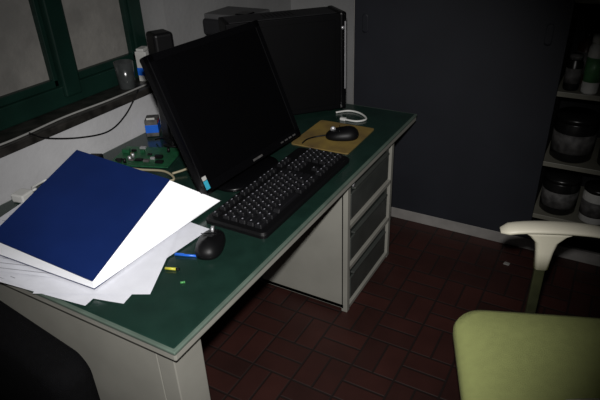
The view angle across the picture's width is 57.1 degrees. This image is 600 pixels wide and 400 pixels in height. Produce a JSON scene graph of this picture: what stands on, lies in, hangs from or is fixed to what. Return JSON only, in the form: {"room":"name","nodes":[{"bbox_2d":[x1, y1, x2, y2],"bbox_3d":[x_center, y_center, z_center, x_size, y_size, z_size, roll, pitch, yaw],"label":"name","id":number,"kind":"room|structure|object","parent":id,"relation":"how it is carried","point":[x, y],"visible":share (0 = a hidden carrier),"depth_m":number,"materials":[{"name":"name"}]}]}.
{"room":"office","nodes":[
{"label":"office","id":0,"kind":"room"},
{"bbox_2d":[0,0,290,204],"bbox_3d":[-1.379,-0.452,1.886,0.300,2.600,5.000,14,33,26],"label":"wall","id":1,"kind":"structure","parent":0,"point":[24,168],"depth_m":2.62,"materials":[{"name":"paint"}]},
{"bbox_2d":[0,0,146,130],"bbox_3d":[-1.397,-0.720,1.793,0.105,1.240,2.280,14,33,26],"label":"window","id":2,"kind":"structure","parent":1,"relation":"in","point":[55,54],"depth_m":2.43,"materials":[{"name":"green paint"}]},
{"bbox_2d":[0,77,152,157],"bbox_3d":[-1.340,-0.157,2.089,0.315,0.035,2.280,14,33,26],"label":"window sill","id":3,"kind":"structure","parent":1,"relation":"attached to","point":[78,118],"depth_m":2.40,"materials":[{"name":"stone"}]},
{"bbox_2d":[0,83,146,145],"bbox_3d":[-1.107,-0.266,2.219,0.027,0.009,1.400,14,33,26],"label":"cable","id":4,"kind":"object","parent":3,"relation":"on","point":[110,99],"visible":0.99,"depth_m":2.39,"materials":[{"name":"grey plastic"}]},
{"bbox_2d":[113,59,135,89],"bbox_3d":[-0.851,-0.610,2.687,0.092,0.130,0.092,14,33,26],"label":"glass cup","id":5,"kind":"object","parent":3,"relation":"on","point":[124,69],"visible":0.99,"depth_m":2.66,"materials":[{"name":"clear glass"}]},
{"bbox_2d":[135,46,148,81],"bbox_3d":[-0.783,-0.688,2.784,0.062,0.165,0.062,5,30,14],"label":"carton","id":6,"kind":"object","parent":3,"relation":"on","point":[142,51],"visible":0.56,"depth_m":2.75,"materials":[{"name":"white cardboard"}]},
{"bbox_2d":[146,29,173,53],"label":"speaker","id":7,"kind":"object","parent":3,"relation":"on","point":[158,40],"depth_m":2.35},
{"bbox_2d":[29,90,138,138],"bbox_3d":[-0.927,-0.341,2.456,0.012,0.141,0.605,14,33,27],"label":"cable","id":8,"kind":"object","parent":1,"relation":"attached to","point":[118,123],"visible":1,"depth_m":2.49,"materials":[{"name":"black plastic"}]},
{"bbox_2d":[291,0,353,103],"bbox_3d":[1.500,-1.125,2.868,3.550,2.600,0.100,14,33,26],"label":"wall","id":9,"kind":"structure","parent":0,"point":[347,6],"depth_m":3.63,"materials":[{"name":"paint"}]},
{"bbox_2d":[200,216,599,399],"bbox_3d":[0.213,1.087,1.753,3.850,0.060,5.000,14,33,26],"label":"floor","id":10,"kind":"structure","parent":0,"point":[394,341],"depth_m":2.60,"materials":[{"name":"red tile"}]},
{"bbox_2d":[0,300,99,399],"bbox_3d":[-0.927,0.745,1.581,0.700,0.785,0.542,18,35,31],"label":"office chair","id":11,"kind":"object","parent":10,"relation":"on","point":[35,364],"visible":1,"depth_m":1.41,"materials":[{"name":"fabric"}]},
{"bbox_2d":[0,103,416,399],"bbox_3d":[-0.343,0.178,2.574,1.143,0.753,1.896,14,33,26],"label":"office desk","id":12,"kind":"object","parent":10,"relation":"on","point":[147,346],"visible":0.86,"depth_m":1.81,"materials":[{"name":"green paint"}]},
{"bbox_2d":[11,187,36,202],"bbox_3d":[-1.084,-0.025,2.182,0.060,0.035,0.095,8,31,18],"label":"plug","id":13,"kind":"object","parent":12,"relation":"on","point":[21,195],"visible":0.94,"depth_m":2.15,"materials":[{"name":"white plastic"}]},
{"bbox_2d":[92,153,103,157],"bbox_3d":[-0.900,-0.176,2.425,0.060,0.045,0.085,0,30,5],"label":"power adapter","id":14,"kind":"object","parent":12,"relation":"on","point":[95,154],"visible":0.24,"depth_m":2.42,"materials":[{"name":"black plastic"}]},
{"bbox_2d":[0,203,208,305],"bbox_3d":[-0.756,0.135,1.905,0.803,0.008,0.584,8,31,18],"label":"loose papers","id":15,"kind":"object","parent":12,"relation":"on","point":[140,276],"visible":0.23,"depth_m":1.71,"materials":[{"name":"paper"}]},
{"bbox_2d":[0,150,219,288],"bbox_3d":[-0.688,0.010,1.921,0.534,0.185,0.622,14,33,26],"label":"folder","id":16,"kind":"object","parent":15,"relation":"on","point":[94,216],"visible":1,"depth_m":1.84,"materials":[{"name":"blue paper"}]},
{"bbox_2d":[31,137,187,187],"bbox_3d":[-0.727,-0.147,2.353,0.498,0.046,0.618,14,33,26],"label":"cable bundle","id":17,"kind":"object","parent":12,"relation":"on","point":[184,169],"visible":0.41,"depth_m":2.31,"materials":[{"name":"beige plastic"}]},
{"bbox_2d":[112,146,179,167],"bbox_3d":[-0.691,-0.203,2.476,0.280,0.024,0.200,3,30,9],"label":"circuit board","id":18,"kind":"object","parent":12,"relation":"on","point":[132,156],"visible":0.98,"depth_m":2.47,"materials":[{"name":"green plastic"}]},
{"bbox_2d":[144,114,160,136],"bbox_3d":[-0.723,-0.370,2.705,0.063,0.095,0.082,-5,30,-4],"label":"box","id":19,"kind":"object","parent":12,"relation":"on","point":[152,122],"visible":1,"depth_m":2.68,"materials":[{"name":"blue cardboard"}]},
{"bbox_2d":[157,101,177,147],"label":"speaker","id":20,"kind":"object","parent":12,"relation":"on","point":[166,131],"depth_m":2.56},
{"bbox_2d":[165,267,179,270],"bbox_3d":[-0.402,0.216,1.734,0.047,0.009,0.009,3,30,9],"label":"marker pen","id":21,"kind":"object","parent":12,"relation":"on","point":[166,268],"visible":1,"depth_m":1.73,"materials":[{"name":"yellow plastic"}]},
{"bbox_2d":[174,253,195,256],"bbox_3d":[-0.361,0.180,1.796,0.098,0.011,0.008,3,30,9],"label":"ballpoint pen","id":22,"kind":"object","parent":12,"relation":"on","point":[175,254],"visible":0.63,"depth_m":1.79,"materials":[{"name":"blue plastic"}]},
{"bbox_2d":[195,226,225,259],"bbox_3d":[-0.297,0.131,1.831,0.092,0.055,0.176,0,30,5],"label":"computer mouse","id":23,"kind":"object","parent":12,"relation":"on","point":[209,246],"visible":1,"depth_m":1.78,"materials":[{"name":"black plastic"}]},
{"bbox_2d":[139,20,300,193],"bbox_3d":[-0.281,-0.364,2.196,0.280,0.557,0.630,16,34,29],"label":"computer monitor","id":24,"kind":"object","parent":12,"relation":"on","point":[221,96],"visible":0.97,"depth_m":2.12,"materials":[{"name":"black plastic"}]},
{"bbox_2d":[203,6,269,36],"bbox_3d":[-0.329,-0.803,3.055,0.310,0.481,0.285,14,33,26],"label":"printer","id":25,"kind":"object","parent":12,"relation":"on","point":[210,22],"visible":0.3,"depth_m":2.92,"materials":[{"name":"grey plastic"}]},
{"bbox_2d":[206,147,348,238],"bbox_3d":[-0.063,-0.059,2.174,0.260,0.033,0.690,14,33,26],"label":"keyboard","id":26,"kind":"object","parent":12,"relation":"on","point":[258,210],"visible":1,"depth_m":2.10,"materials":[{"name":"black plastic"}]},
{"bbox_2d":[218,5,345,114],"bbox_3d":[-0.078,-0.687,2.808,0.600,0.504,0.200,-11,30,-14],"label":"computer tower","id":27,"kind":"object","parent":12,"relation":"on","point":[307,47],"visible":0.7,"depth_m":2.72,"materials":[{"name":"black metal"}]},
{"bbox_2d":[291,120,373,153],"bbox_3d":[0.159,-0.304,2.620,0.290,0.005,0.320,13,33,25],"label":"mat","id":28,"kind":"object","parent":12,"relation":"on","point":[322,127],"visible":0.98,"depth_m":2.58,"materials":[{"name":"brown cardboard"}]},
{"bbox_2d":[302,125,358,143],"bbox_3d":[0.140,-0.316,2.578,0.272,0.058,0.104,-3,29,-2],"label":"computer mouse","id":29,"kind":"object","parent":28,"relation":"on","point":[343,133],"visible":1,"depth_m":2.55,"materials":[{"name":"black plastic"}]},
{"bbox_2d":[336,110,366,121],"bbox_3d":[0.266,-0.433,2.831,0.138,0.014,0.169,-6,30,-7],"label":"cable","id":30,"kind":"object","parent":12,"relation":"on","point":[360,113],"visible":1,"depth_m":2.79,"materials":[{"name":"white plastic"}]},
{"bbox_2d":[353,0,599,266],"bbox_3d":[1.341,-0.766,2.712,2.135,2.140,0.510,14,33,26],"label":"tall cabinet","id":31,"kind":"object","parent":10,"relation":"on","point":[482,80],"visible":0.82,"depth_m":2.88,"materials":[{"name":"grey metal"}]},
{"bbox_2d":[539,167,581,215],"bbox_3d":[1.396,-0.047,2.961,0.182,0.210,0.182,14,33,26],"label":"paint jar","id":32,"kind":"object","parent":31,"relation":"in","point":[560,187],"visible":0.94,"depth_m":2.90,"materials":[{"name":"black plastic"}]},
{"bbox_2d":[562,52,583,90],"bbox_3d":[1.302,-0.611,2.623,0.073,0.170,0.073,14,33,26],"label":"glass jar","id":33,"kind":"object","parent":31,"relation":"in","point":[573,72],"visible":1,"depth_m":2.60,"materials":[{"name":"black glass"}]},
{"bbox_2d":[549,107,599,163],"bbox_3d":[1.396,-0.331,2.807,0.202,0.235,0.202,14,33,26],"label":"paint jar","id":34,"kind":"object","parent":31,"relation":"in","point":[575,129],"visible":1,"depth_m":2.74,"materials":[{"name":"black plastic"}]},
{"bbox_2d":[577,30,594,83],"bbox_3d":[1.389,-0.697,2.688,0.081,0.250,0.081,14,33,26],"label":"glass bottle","id":35,"kind":"object","parent":31,"relation":"in","point":[583,46],"visible":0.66,"depth_m":2.64,"materials":[{"name":"black glass"}]},
{"bbox_2d":[578,180,599,224],"bbox_3d":[1.533,0.014,2.854,0.141,0.200,0.141,14,33,26],"label":"paint jar","id":36,"kind":"object","parent":31,"relation":"in","point":[589,209],"visible":0.99,"depth_m":2.82,"materials":[{"name":"white plastic"}]},
{"bbox_2d":[580,33,599,94],"bbox_3d":[1.363,-0.627,2.546,0.077,0.270,0.077,14,33,26],"label":"spray can","id":37,"kind":"object","parent":31,"relation":"in","point":[590,83],"visible":1,"depth_m":2.54,"materials":[{"name":"metal"}]},
{"bbox_2d":[453,221,599,399],"bbox_3d":[0.849,0.512,1.646,0.710,1.000,0.834,2,30,8],"label":"office chair","id":38,"kind":"object","parent":10,"relation":"on","point":[500,355],"visible":1,"depth_m":1.78,"materials":[{"name":"green fabric"}]}
]}

